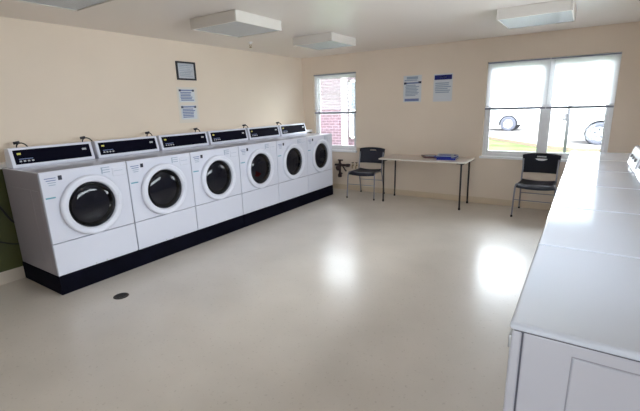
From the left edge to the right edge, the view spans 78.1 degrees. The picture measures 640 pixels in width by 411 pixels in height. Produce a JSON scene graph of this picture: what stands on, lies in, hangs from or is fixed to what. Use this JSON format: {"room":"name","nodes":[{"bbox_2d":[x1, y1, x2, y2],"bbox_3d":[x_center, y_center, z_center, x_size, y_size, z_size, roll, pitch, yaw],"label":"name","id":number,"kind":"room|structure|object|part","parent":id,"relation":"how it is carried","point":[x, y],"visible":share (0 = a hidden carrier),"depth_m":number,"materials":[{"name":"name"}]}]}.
{"room":"laundry","nodes":[
{"label":"laundry","id":0,"kind":"room"},
{"bbox_2d":[0,16,303,161],"bbox_3d":[-3.004,-0.534,3.823,0.140,2.408,9.880,8,17,33],"label":"wall","id":1,"kind":"structure","parent":0,"point":[60,84],"depth_m":4.58,"materials":[{"name":"beige paint"}]},
{"bbox_2d":[175,61,196,80],"bbox_3d":[-1.792,-1.802,5.289,0.020,0.235,0.310,8,17,33],"label":"picture frame","id":2,"kind":"object","parent":1,"relation":"attached to","point":[184,70],"visible":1,"depth_m":5.29,"materials":[{"name":"black plastic"}]},
{"bbox_2d":[176,87,199,122],"bbox_3d":[-1.796,-1.371,5.390,0.001,0.470,0.335,8,17,33],"label":"sheet","id":3,"kind":"object","parent":1,"relation":"attached to","point":[177,88],"visible":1,"depth_m":5.40,"materials":[{"name":"beige paper"}]},
{"bbox_2d":[178,89,194,101],"bbox_3d":[-1.803,-1.490,5.350,0.002,0.175,0.260,8,17,33],"label":"notice","id":4,"kind":"object","parent":3,"relation":"attached to","point":[185,95],"visible":1,"depth_m":5.35,"materials":[{"name":"grey paper"}]},
{"bbox_2d":[181,105,197,119],"bbox_3d":[-1.791,-1.279,5.411,0.002,0.185,0.260,8,17,33],"label":"notice","id":5,"kind":"object","parent":3,"relation":"attached to","point":[187,111],"visible":1,"depth_m":5.41,"materials":[{"name":"grey paper"}]},
{"bbox_2d":[0,132,311,271],"bbox_3d":[-2.856,0.136,3.903,0.169,1.062,9.598,8,17,33],"label":"wall","id":6,"kind":"structure","parent":0,"point":[10,254],"depth_m":3.68,"materials":[{"name":"green paint"}]},
{"bbox_2d":[0,206,13,222],"bbox_3d":[-2.966,-0.022,3.519,0.033,0.454,0.338,9,17,36],"label":"power cable","id":7,"kind":"object","parent":6,"relation":"attached to","point":[1,208],"visible":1,"depth_m":3.64,"materials":[{"name":"black rubber"}]},
{"bbox_2d":[0,266,25,284],"bbox_3d":[-2.767,0.602,3.969,0.014,0.119,9.596,8,17,33],"label":"baseboard","id":8,"kind":"structure","parent":6,"relation":"attached to","point":[8,276],"depth_m":3.74,"materials":[{"name":"beige plastic"}]},
{"bbox_2d":[0,129,311,168],"bbox_3d":[-2.863,-0.400,3.763,0.189,0.046,9.598,8,17,33],"label":"trim","id":9,"kind":"structure","parent":6,"relation":"on","point":[2,164],"depth_m":3.61,"materials":[{"name":"white paint"}]},
{"bbox_2d":[13,141,27,147],"bbox_3d":[-2.804,-0.517,3.736,0.145,0.190,0.041,-6,15,-18],"label":"hose","id":10,"kind":"object","parent":9,"relation":"on","point":[16,143],"visible":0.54,"depth_m":3.70,"materials":[{"name":"black rubber"}]},
{"bbox_2d":[0,188,549,410],"bbox_3d":[-0.741,0.980,2.690,5.480,0.100,9.880,8,17,33],"label":"floor","id":11,"kind":"structure","parent":0,"point":[334,302],"depth_m":2.95,"materials":[{"name":"plastic"}]},
{"bbox_2d":[2,141,137,276],"bbox_3d":[-2.341,-0.027,3.749,0.776,1.084,0.745,8,17,33],"label":"washer","id":12,"kind":"object","parent":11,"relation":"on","point":[72,211],"visible":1,"depth_m":3.52,"materials":[{"name":"grey metal"}]},
{"bbox_3d":[-2.511,-0.491,3.739,0.034,0.126,0.658,8,17,33],"label":"display panel","id":13,"kind":"part","parent":12,"relation":"part of","materials":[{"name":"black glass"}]},
{"bbox_3d":[-2.370,-0.377,3.674,0.729,0.012,0.742,8,17,33],"label":"panel","id":14,"kind":"part","parent":12,"relation":"part of","materials":[{"name":"white metal"}]},
{"bbox_3d":[-2.066,-0.044,3.557,0.031,0.605,0.742,8,17,33],"label":"panel","id":15,"kind":"part","parent":12,"relation":"part of","materials":[{"name":"white metal"}]},
{"bbox_3d":[-2.042,-0.011,3.553,0.063,0.540,0.540,8,17,33],"label":"door","id":16,"kind":"part","parent":12,"relation":"part of","materials":[{"name":"white plastic"}]},
{"bbox_3d":[-2.032,-0.009,3.546,0.028,0.407,0.407,8,17,33],"label":"door glass","id":17,"kind":"part","parent":12,"relation":"part of","materials":[{"name":"black glass"}]},
{"bbox_3d":[-2.053,0.394,3.666,0.034,0.285,0.742,8,17,33],"label":"panel","id":18,"kind":"part","parent":12,"relation":"part of","materials":[{"name":"white metal"}]},
{"bbox_3d":[-1.907,-0.326,3.733,0.025,0.090,0.137,8,17,33],"label":"detergent drawer","id":19,"kind":"part","parent":12,"relation":"part of","materials":[{"name":"white plastic"}]},
{"bbox_2d":[113,293,128,298],"bbox_3d":[-1.708,0.776,3.391,0.124,0.004,0.124,8,17,33],"label":"floor drain","id":20,"kind":"object","parent":11,"relation":"on","point":[120,295],"visible":1,"depth_m":3.39,"materials":[{"name":"grey metal"}]},
{"bbox_2d":[22,215,243,294],"bbox_3d":[-1.932,0.416,4.518,0.742,0.166,2.246,8,17,33],"label":"plinth","id":21,"kind":"object","parent":11,"relation":"on","point":[65,284],"visible":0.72,"depth_m":3.89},
{"bbox_2d":[91,136,197,249],"bbox_3d":[-1.929,-0.191,4.353,0.776,1.084,0.745,8,17,33],"label":"washer","id":22,"kind":"object","parent":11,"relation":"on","point":[160,183],"visible":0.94,"depth_m":4.16,"materials":[{"name":"grey metal"}]},
{"bbox_3d":[-2.099,-0.655,4.344,0.034,0.126,0.658,8,17,33],"label":"display panel","id":23,"kind":"part","parent":22,"relation":"part of","materials":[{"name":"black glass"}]},
{"bbox_3d":[-1.958,-0.540,4.279,0.729,0.012,0.742,8,17,33],"label":"panel","id":24,"kind":"part","parent":22,"relation":"part of","materials":[{"name":"white metal"}]},
{"bbox_3d":[-1.654,-0.207,4.162,0.031,0.605,0.742,8,17,33],"label":"panel","id":25,"kind":"part","parent":22,"relation":"part of","materials":[{"name":"white metal"}]},
{"bbox_3d":[-1.630,-0.175,4.158,0.063,0.540,0.540,8,17,33],"label":"door","id":26,"kind":"part","parent":22,"relation":"part of","materials":[{"name":"white plastic"}]},
{"bbox_3d":[-1.619,-0.173,4.151,0.028,0.407,0.407,8,17,33],"label":"door glass","id":27,"kind":"part","parent":22,"relation":"part of","materials":[{"name":"black glass"}]},
{"bbox_3d":[-1.641,0.230,4.271,0.034,0.285,0.742,8,17,33],"label":"panel","id":28,"kind":"part","parent":22,"relation":"part of","materials":[{"name":"white metal"}]},
{"bbox_3d":[-1.494,-0.490,4.338,0.025,0.090,0.137,8,17,33],"label":"detergent drawer","id":29,"kind":"part","parent":22,"relation":"part of","materials":[{"name":"white plastic"}]},
{"bbox_2d":[156,131,242,229],"bbox_3d":[-1.516,-0.354,4.958,0.776,1.084,0.745,8,17,33],"label":"washer","id":30,"kind":"object","parent":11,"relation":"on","point":[215,169],"visible":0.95,"depth_m":4.76,"materials":[{"name":"grey metal"}]},
{"bbox_3d":[-1.686,-0.819,4.948,0.034,0.126,0.658,8,17,33],"label":"display panel","id":31,"kind":"part","parent":30,"relation":"part of","materials":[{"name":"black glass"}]},
{"bbox_3d":[-1.546,-0.704,4.883,0.729,0.012,0.742,8,17,33],"label":"panel","id":32,"kind":"part","parent":30,"relation":"part of","materials":[{"name":"white ceramic"}]},
{"bbox_3d":[-1.242,-0.371,4.766,0.031,0.605,0.742,8,17,33],"label":"panel","id":33,"kind":"part","parent":30,"relation":"part of","materials":[{"name":"white metal"}]},
{"bbox_3d":[-1.228,0.066,4.876,0.034,0.285,0.742,8,17,33],"label":"panel","id":34,"kind":"part","parent":30,"relation":"part of","materials":[{"name":"white metal"}]},
{"bbox_3d":[-1.218,-0.339,4.763,0.063,0.540,0.540,8,17,33],"label":"door","id":35,"kind":"part","parent":30,"relation":"part of","materials":[{"name":"white plastic"}]},
{"bbox_3d":[-1.207,-0.337,4.756,0.028,0.407,0.407,8,17,33],"label":"door glass","id":36,"kind":"part","parent":30,"relation":"part of","materials":[{"name":"black glass"}]},
{"bbox_3d":[-1.082,-0.654,4.942,0.025,0.090,0.137,8,17,33],"label":"detergent drawer","id":37,"kind":"part","parent":30,"relation":"part of","materials":[{"name":"white plastic"}]},
{"bbox_2d":[206,128,278,214],"bbox_3d":[-1.104,-0.518,5.563,0.776,1.084,0.745,8,17,33],"label":"washer","id":38,"kind":"object","parent":11,"relation":"on","point":[257,158],"visible":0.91,"depth_m":5.37,"materials":[{"name":"grey metal"}]},
{"bbox_3d":[-1.274,-0.982,5.553,0.034,0.126,0.658,8,17,33],"label":"display panel","id":39,"kind":"part","parent":38,"relation":"part of","materials":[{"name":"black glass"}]},
{"bbox_3d":[-1.133,-0.868,5.488,0.729,0.012,0.742,8,17,33],"label":"panel","id":40,"kind":"part","parent":38,"relation":"part of","materials":[{"name":"white metal"}]},
{"bbox_3d":[-0.829,-0.535,5.371,0.031,0.605,0.742,8,17,33],"label":"panel","id":41,"kind":"part","parent":38,"relation":"part of","materials":[{"name":"white metal"}]},
{"bbox_3d":[-0.816,-0.098,5.480,0.034,0.285,0.742,8,17,33],"label":"panel","id":42,"kind":"part","parent":38,"relation":"part of","materials":[{"name":"white metal"}]},
{"bbox_3d":[-0.805,-0.502,5.367,0.063,0.540,0.540,8,17,33],"label":"door","id":43,"kind":"part","parent":38,"relation":"part of","materials":[{"name":"white plastic"}]},
{"bbox_3d":[-0.795,-0.501,5.361,0.028,0.407,0.407,8,17,33],"label":"door glass","id":44,"kind":"part","parent":38,"relation":"part of","materials":[{"name":"black glass"}]},
{"bbox_3d":[-0.670,-0.818,5.547,0.025,0.090,0.137,8,17,33],"label":"detergent drawer","id":45,"kind":"part","parent":38,"relation":"part of","materials":[{"name":"white plastic"}]},
{"bbox_2d":[246,125,307,202],"bbox_3d":[-0.692,-0.682,6.168,0.776,1.084,0.745,8,17,33],"label":"washer","id":46,"kind":"object","parent":11,"relation":"on","point":[292,166],"visible":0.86,"depth_m":5.97,"materials":[{"name":"grey metal"}]},
{"bbox_3d":[-0.862,-1.146,6.158,0.034,0.126,0.658,8,17,33],"label":"display panel","id":47,"kind":"part","parent":46,"relation":"part of","materials":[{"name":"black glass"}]},
{"bbox_3d":[-0.721,-1.032,6.093,0.729,0.012,0.742,8,17,33],"label":"panel","id":48,"kind":"part","parent":46,"relation":"part of","materials":[{"name":"white metal"}]},
{"bbox_3d":[-0.417,-0.699,5.976,0.031,0.605,0.742,8,17,33],"label":"panel","id":49,"kind":"part","parent":46,"relation":"part of","materials":[{"name":"white metal"}]},
{"bbox_3d":[-0.404,-0.262,6.085,0.034,0.285,0.742,8,17,33],"label":"panel","id":50,"kind":"part","parent":46,"relation":"part of","materials":[{"name":"white metal"}]},
{"bbox_3d":[-0.393,-0.666,5.972,0.063,0.540,0.540,8,17,33],"label":"door","id":51,"kind":"part","parent":46,"relation":"part of","materials":[{"name":"white plastic"}]},
{"bbox_3d":[-0.383,-0.665,5.965,0.028,0.407,0.407,8,17,33],"label":"door glass","id":52,"kind":"part","parent":46,"relation":"part of","materials":[{"name":"black glass"}]},
{"bbox_2d":[243,185,332,226],"bbox_3d":[-0.693,-0.076,6.335,0.742,0.166,2.246,8,17,33],"label":"plinth","id":53,"kind":"object","parent":11,"relation":"on","point":[262,214],"visible":0.47,"depth_m":5.92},
{"bbox_2d":[278,123,332,192],"bbox_3d":[-0.279,-0.846,6.772,0.776,1.084,0.745,8,17,33],"label":"washer","id":54,"kind":"object","parent":11,"relation":"on","point":[319,145],"visible":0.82,"depth_m":6.58,"materials":[{"name":"grey metal"}]},
{"bbox_3d":[-0.449,-1.310,6.762,0.034,0.126,0.658,8,17,33],"label":"display panel","id":55,"kind":"part","parent":54,"relation":"part of","materials":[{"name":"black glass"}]},
{"bbox_3d":[-0.309,-1.196,6.697,0.729,0.012,0.742,8,17,33],"label":"panel","id":56,"kind":"part","parent":54,"relation":"part of","materials":[{"name":"white metal"}]},
{"bbox_3d":[-0.005,-0.863,6.580,0.031,0.605,0.742,8,17,33],"label":"panel","id":57,"kind":"part","parent":54,"relation":"part of","materials":[{"name":"white metal"}]},
{"bbox_3d":[0.009,-0.425,6.690,0.034,0.285,0.742,8,17,33],"label":"panel","id":58,"kind":"part","parent":54,"relation":"part of","materials":[{"name":"white metal"}]},
{"bbox_3d":[0.019,-0.830,6.577,0.063,0.540,0.540,8,17,33],"label":"door","id":59,"kind":"part","parent":54,"relation":"part of","materials":[{"name":"white plastic"}]},
{"bbox_3d":[0.030,-0.829,6.570,0.028,0.407,0.407,8,17,33],"label":"door glass","id":60,"kind":"part","parent":54,"relation":"part of","materials":[{"name":"black glass"}]},
{"bbox_2d":[346,147,384,200],"bbox_3d":[0.804,-0.566,6.787,0.519,0.811,0.589,6,16,29],"label":"chair","id":61,"kind":"object","parent":11,"relation":"on","point":[367,155],"visible":0.94,"depth_m":6.88,"materials":[{"name":"black plastic"}]},
{"bbox_3d":[0.718,-0.599,7.073,0.028,0.741,0.137,4,15,22],"label":"leg","id":62,"kind":"part","parent":61,"relation":"part of","materials":[{"name":"silver metal"}]},
{"bbox_3d":[0.784,-0.572,6.750,0.458,0.075,0.422,6,16,29],"label":"seat","id":63,"kind":"part","parent":61,"relation":"part of","materials":[{"name":"black plastic"}]},
{"bbox_3d":[0.916,-0.884,6.927,0.470,0.267,0.100,6,16,29],"label":"backrest","id":64,"kind":"part","parent":61,"relation":"part of","materials":[{"name":"black plastic"}]},
{"bbox_3d":[1.093,-0.557,6.866,0.028,0.741,0.137,9,17,36],"label":"leg","id":65,"kind":"part","parent":61,"relation":"part of","materials":[{"name":"silver metal"}]},
{"bbox_2d":[379,154,474,209],"bbox_3d":[1.655,-0.396,6.227,1.340,0.709,0.580,8,17,33],"label":"folding table","id":66,"kind":"object","parent":11,"relation":"on","point":[399,157],"visible":1,"depth_m":6.06,"materials":[{"name":"beige laminate"}]},
{"bbox_3d":[1.022,-0.391,6.369,0.033,0.664,0.032,8,17,33],"label":"leg","id":67,"kind":"part","parent":66,"relation":"part of","materials":[{"name":"brown metal"}]},
{"bbox_3d":[1.281,-0.493,6.748,0.033,0.664,0.032,8,17,33],"label":"leg","id":68,"kind":"part","parent":66,"relation":"part of","materials":[{"name":"brown metal"}]},
{"bbox_2d":[421,154,435,157],"bbox_3d":[1.734,-0.778,6.232,0.220,0.022,0.270,0,14,5],"label":"magazine","id":69,"kind":"object","parent":66,"relation":"on","point":[428,155],"visible":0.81,"depth_m":6.19,"materials":[{"name":"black paper"}]},
{"bbox_2d":[436,156,458,159],"bbox_3d":[1.937,-0.723,5.984,0.270,0.026,0.330,6,16,27],"label":"magazine","id":70,"kind":"object","parent":66,"relation":"on","point":[457,157],"visible":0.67,"depth_m":5.86,"materials":[{"name":"blue paper"}]},
{"bbox_3d":[1.923,-0.753,6.010,0.260,0.018,0.320,9,18,36],"label":"magazine","id":71,"kind":"object","parent":70,"relation":"on","visible":0},
{"bbox_2d":[436,153,454,156],"bbox_3d":[1.908,-0.766,6.004,0.240,0.010,0.300,4,15,23],"label":"magazine","id":72,"kind":"object","parent":71,"relation":"on","point":[439,154],"visible":1,"depth_m":5.93,"materials":[{"name":"white paper"}]},
{"bbox_3d":[2.032,-0.256,5.717,0.033,0.664,0.032,8,17,33],"label":"leg","id":73,"kind":"part","parent":66,"relation":"part of","materials":[{"name":"brown metal"}]},
{"bbox_3d":[2.290,-0.358,6.096,0.033,0.664,0.032,8,17,33],"label":"leg","id":74,"kind":"part","parent":66,"relation":"part of","materials":[{"name":"brown metal"}]},
{"bbox_2d":[510,153,560,216],"bbox_3d":[2.958,-0.274,5.385,0.519,0.811,0.589,8,17,33],"label":"chair","id":75,"kind":"object","parent":11,"relation":"on","point":[529,164],"visible":0.94,"depth_m":5.46,"materials":[{"name":"black plastic"}]},
{"bbox_3d":[2.893,-0.309,5.676,0.028,0.741,0.137,5,16,26],"label":"leg","id":76,"kind":"part","parent":75,"relation":"part of","materials":[{"name":"silver metal"}]},
{"bbox_3d":[2.936,-0.281,5.349,0.458,0.075,0.422,8,17,33],"label":"seat","id":77,"kind":"part","parent":75,"relation":"part of","materials":[{"name":"black plastic"}]},
{"bbox_3d":[3.085,-0.591,5.516,0.470,0.267,0.100,8,17,33],"label":"backrest","id":78,"kind":"part","parent":75,"relation":"part of","materials":[{"name":"black plastic"}]},
{"bbox_3d":[3.252,-0.261,5.444,0.028,0.741,0.137,10,18,39],"label":"leg","id":79,"kind":"part","parent":75,"relation":"part of","materials":[{"name":"silver metal"}]},
{"bbox_2d":[503,245,639,410],"bbox_3d":[1.038,0.653,1.327,0.722,1.076,0.744,8,17,33],"label":"dryer","id":80,"kind":"object","parent":11,"relation":"on","point":[574,337],"visible":1,"depth_m":1.12,"materials":[{"name":"white metal"}]},
{"bbox_3d":[0.752,0.600,1.508,0.018,0.470,0.480,8,17,33],"label":"door","id":81,"kind":"part","parent":80,"relation":"part of","materials":[{"name":"white metal"}]},
{"bbox_3d":[0.773,0.707,1.523,0.027,0.890,0.736,8,17,33],"label":"panel","id":82,"kind":"part","parent":80,"relation":"part of","materials":[{"name":"white metal"}]},
{"bbox_3d":[1.037,0.301,1.233,0.702,0.029,0.744,8,17,33],"label":"panel","id":83,"kind":"part","parent":80,"relation":"part of","materials":[{"name":"white metal"}]},
{"bbox_2d":[538,207,639,258],"bbox_3d":[1.451,0.489,1.932,0.722,1.076,0.744,8,17,33],"label":"dryer","id":84,"kind":"object","parent":11,"relation":"on","point":[609,233],"visible":0.25,"depth_m":1.85,"materials":[{"name":"white metal"}]},
{"bbox_2d":[551,184,639,214],"bbox_3d":[1.863,0.325,2.536,0.722,1.076,0.744,8,17,33],"label":"dryer","id":85,"kind":"object","parent":11,"relation":"on","point":[616,200],"visible":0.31,"depth_m":2.45,"materials":[{"name":"white metal"}]},
{"bbox_2d":[559,164,639,189],"bbox_3d":[2.275,0.161,3.141,0.722,1.076,0.744,8,17,33],"label":"dryer","id":86,"kind":"object","parent":11,"relation":"on","point":[622,180],"visible":0.22,"depth_m":3.05,"materials":[{"name":"white metal"}]},
{"bbox_2d":[568,151,630,160],"bbox_3d":[3.117,-0.080,4.358,0.763,0.928,0.740,8,17,33],"label":"dryer","id":87,"kind":"object","parent":11,"relation":"on","point":[606,156],"visible":0.2,"depth_m":4.27,"materials":[{"name":"white metal"}]},
{"bbox_2d":[564,145,639,172],"bbox_3d":[2.688,-0.003,3.746,0.722,1.076,0.744,8,17,33],"label":"dryer","id":88,"kind":"object","parent":11,"relation":"on","point":[630,166],"visible":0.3,"depth_m":3.62,"materials":[{"name":"white metal"}]},
{"bbox_3d":[2.686,-0.354,3.652,0.702,0.029,0.744,8,17,33],"label":"panel","id":89,"kind":"part","parent":88,"relation":"part of","materials":[{"name":"white metal"}]},
{"bbox_3d":[2.820,-0.426,3.541,0.033,0.113,0.644,8,17,33],"label":"control panel","id":90,"kind":"part","parent":88,"relation":"part of","materials":[{"name":"silver metal"}]},
{"bbox_2d":[0,0,639,57],"bbox_3d":[-0.810,-1.461,2.076,5.480,0.120,9.880,8,17,33],"label":"ceiling","id":91,"kind":"structure","parent":0,"point":[374,24],"depth_m":4.05,"materials":[{"name":"beige paint"}]},
{"bbox_2d":[13,0,113,10],"bbox_3d":[-1.803,-1.464,2.653,0.660,0.099,0.640,8,17,33],"label":"ceiling light","id":92,"kind":"object","parent":91,"relation":"attached to","point":[74,5],"visible":1,"depth_m":2.88,"materials":[{"name":"grey plastic"}]},
{"bbox_2d":[190,9,281,37],"bbox_3d":[-0.845,-1.834,4.014,0.630,0.099,0.660,8,17,33],"label":"ceiling light","id":93,"kind":"object","parent":91,"relation":"attached to","point":[232,23],"visible":1,"depth_m":3.86,"materials":[{"name":"grey plastic"}]},
{"bbox_2d":[292,32,355,49],"bbox_3d":[0.063,-2.163,5.222,0.600,0.099,0.620,8,17,33],"label":"ceiling light","id":94,"kind":"object","parent":91,"relation":"attached to","point":[330,40],"visible":1,"depth_m":5.06,"materials":[{"name":"grey plastic"}]},
{"bbox_2d":[496,0,575,29],"bbox_3d":[2.184,-1.909,3.968,0.640,0.099,0.680,8,17,33],"label":"ceiling light","id":95,"kind":"object","parent":91,"relation":"attached to","point":[559,11],"visible":1,"depth_m":3.79,"materials":[{"name":"grey plastic"}]},
{"bbox_2d":[302,21,639,203],"bbox_3d":[1.902,-1.300,6.310,5.200,2.408,0.140,8,17,33],"label":"wall","id":96,"kind":"structure","parent":0,"point":[389,123],"depth_m":6.13,"materials":[{"name":"beige paint"}]},
{"bbox_2d":[315,72,356,152],"bbox_3d":[0.290,-1.700,7.270,0.935,1.395,0.180,8,17,33],"label":"window","id":97,"kind":"structure","parent":96,"relation":"in","point":[335,148],"depth_m":7.31,"materials":[{"name":"white plastic"}]},
{"bbox_2d":[314,72,355,113],"bbox_3d":[0.262,-2.026,7.158,0.887,0.690,0.038,8,17,33],"label":"window blind","id":98,"kind":"object","parent":97,"relation":"attached to","point":[315,80],"visible":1,"depth_m":7.15,"materials":[{"name":"grey plastic"}]},
{"bbox_3d":[0.274,-1.704,7.244,0.885,0.024,0.026,8,17,33],"label":"rail","id":99,"kind":"part","parent":98,"relation":"part of","materials":[{"name":"grey metal"}]},
{"bbox_3d":[0.285,-1.030,7.401,0.935,0.034,0.093,8,17,33],"label":"sill","id":100,"kind":"part","parent":97,"relation":"part of","materials":[{"name":"white paint"}]},
{"bbox_2d":[335,159,349,176],"bbox_3d":[0.412,-0.688,7.314,0.308,0.335,0.146,8,17,33],"label":"valve","id":101,"kind":"object","parent":96,"relation":"attached to","point":[338,166],"visible":1,"depth_m":7.29,"materials":[{"name":"metal"}]},
{"bbox_2d":[403,75,421,101],"bbox_3d":[1.484,-1.876,6.350,0.300,0.410,0.002,8,17,33],"label":"notice","id":102,"kind":"object","parent":96,"relation":"attached to","point":[412,84],"visible":1,"depth_m":6.35,"materials":[{"name":"grey paper"}]},
{"bbox_2d":[333,183,551,209],"bbox_3d":[1.962,-0.152,6.484,4.998,0.094,0.014,8,17,33],"label":"baseboard","id":103,"kind":"structure","parent":96,"relation":"attached to","point":[543,206],"depth_m":6.39,"materials":[{"name":"beige plastic"}]},
{"bbox_2d":[433,73,452,101],"bbox_3d":[1.893,-1.817,6.087,0.290,0.410,0.002,8,17,33],"label":"notice","id":104,"kind":"object","parent":96,"relation":"attached to","point":[442,89],"visible":1,"depth_m":6.08,"materials":[{"name":"grey paper"}]},
{"bbox_2d":[479,52,621,161],"bbox_3d":[3.102,-1.315,5.457,1.590,1.377,0.180,8,17,33],"label":"window","id":105,"kind":"structure","parent":96,"relation":"in","point":[545,114],"depth_m":5.53,"materials":[{"name":"white plastic"}]},
{"bbox_3d":[2.814,-1.382,5.695,0.708,1.257,0.063,8,17,33],"label":"sash","id":106,"kind":"part","parent":105,"relation":"part of","materials":[{"name":"glass"}]},
{"bbox_2d":[485,58,550,109],"bbox_3d":[2.756,-1.691,5.548,0.783,0.657,0.038,8,17,33],"label":"window blind","id":107,"kind":"object","parent":105,"relation":"attached to","point":[524,83],"visible":1,"depth_m":5.54,"materials":[{"name":"grey fabric"}]},
{"bbox_3d":[2.768,-1.385,5.630,0.781,0.024,0.026,8,17,33],"label":"rail","id":108,"kind":"part","parent":107,"relation":"part of","materials":[{"name":"grey"}]},
{"bbox_3d":[3.097,-0.654,5.586,1.590,0.034,0.093,8,17,33],"label":"sill","id":109,"kind":"part","parent":105,"relation":"part of","materials":[{"name":"white plastic"}]},
{"bbox_3d":[3.455,-1.296,5.282,0.678,1.257,0.063,8,17,33],"label":"sash","id":110,"kind":"part","parent":105,"relation":"part of","materials":[{"name":"glass"}]},
{"bbox_2d":[546,52,621,108],"bbox_3d":[3.402,-1.604,5.130,0.753,0.657,0.038,8,17,33],"label":"window blind","id":111,"kind":"object","parent":105,"relation":"attached to","point":[590,80],"visible":1,"depth_m":5.12,"materials":[{"name":"grey fabric"}]},
{"bbox_3d":[3.414,-1.299,5.212,0.751,0.024,0.026,8,17,33],"label":"rail","id":112,"kind":"part","parent":111,"relation":"part of","materials":[{"name":"grey metal"}]},
{"label":"outside","id":113,"kind":"structure","parent":0,"visible":0},
{"bbox_2d":[489,112,600,148],"bbox_3d":[12.342,-5.485,26.399,28.040,0.350,34.160,8,17,33],"label":"paving","id":114,"kind":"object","parent":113,"point":[525,132],"visible":0.15,"depth_m":15.44,"materials":[{"name":"concrete"}]},
{"bbox_2d":[490,106,535,130],"bbox_3d":[7.567,-4.251,18.503,4.415,1.490,1.750,8,17,33],"label":"parked car","id":115,"kind":"object","parent":114,"relation":"on","point":[508,120],"visible":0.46,"depth_m":17.21,"materials":[{"name":"silver metal"}]},
{"bbox_2d":[489,136,599,151],"bbox_3d":[6.294,-3.021,17.271,5.202,0.358,29.931,-8,16,-25],"label":"kerb","id":116,"kind":"object","parent":114,"relation":"on","point":[569,149],"visible":0.1,"depth_m":11.28,"materials":[{"name":"concrete"}]},
{"bbox_2d":[562,111,604,144],"bbox_3d":[9.406,-2.425,11.034,4.415,1.490,1.750,8,17,33],"label":"parked car","id":117,"kind":"object","parent":114,"relation":"on","point":[591,125],"visible":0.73,"depth_m":11.25,"materials":[{"name":"silver metal"}]},
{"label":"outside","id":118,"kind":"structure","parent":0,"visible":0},
{"bbox_2d":[488,140,569,152],"bbox_3d":[4.440,-2.310,14.855,28.000,0.260,16.850,8,17,33],"label":"lawn","id":119,"kind":"structure","parent":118,"point":[493,145],"depth_m":11.89,"materials":[{"name":"green plant"}]},
{"bbox_2d":[320,77,354,145],"bbox_3d":[-1.260,-3.680,13.998,9.500,3.650,1.100,8,17,33],"label":"brick building","id":120,"kind":"structure","parent":119,"relation":"on","point":[341,126],"depth_m":12.88,"materials":[{"name":"red brick"}]},
{"bbox_3d":[0.871,-3.361,12.793,0.190,3.500,0.440,8,17,33],"label":"corner trim","id":121,"kind":"part","parent":120,"relation":"part of","materials":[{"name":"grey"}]},
{"bbox_3d":[1.288,-3.035,12.476,0.660,1.680,0.025,8,17,33],"label":"pane","id":122,"kind":"part","parent":120,"relation":"part of","materials":[{"name":"white glass"}]},
{"bbox_2d":[562,104,571,152],"bbox_3d":[5.908,-2.248,9.437,0.166,2.301,0.071,8,17,33],"label":"sign post","id":123,"kind":"object","parent":119,"relation":"on","point":[566,117],"visible":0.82,"depth_m":9.48,"materials":[{"name":"grey metal"}]},
{"bbox_3d":[5.887,-2.115,9.465,0.130,0.170,0.035,8,17,33],"label":"sign plate","id":124,"kind":"part","parent":123,"relation":"part of","materials":[{"name":"grey metal"}]},
{"bbox_2d":[600,103,606,149],"bbox_3d":[6.534,-2.212,9.019,0.078,2.401,0.028,8,17,33],"label":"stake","id":125,"kind":"object","parent":119,"relation":"on","point":[606,103],"visible":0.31,"depth_m":9.07,"materials":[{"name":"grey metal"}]}
]}

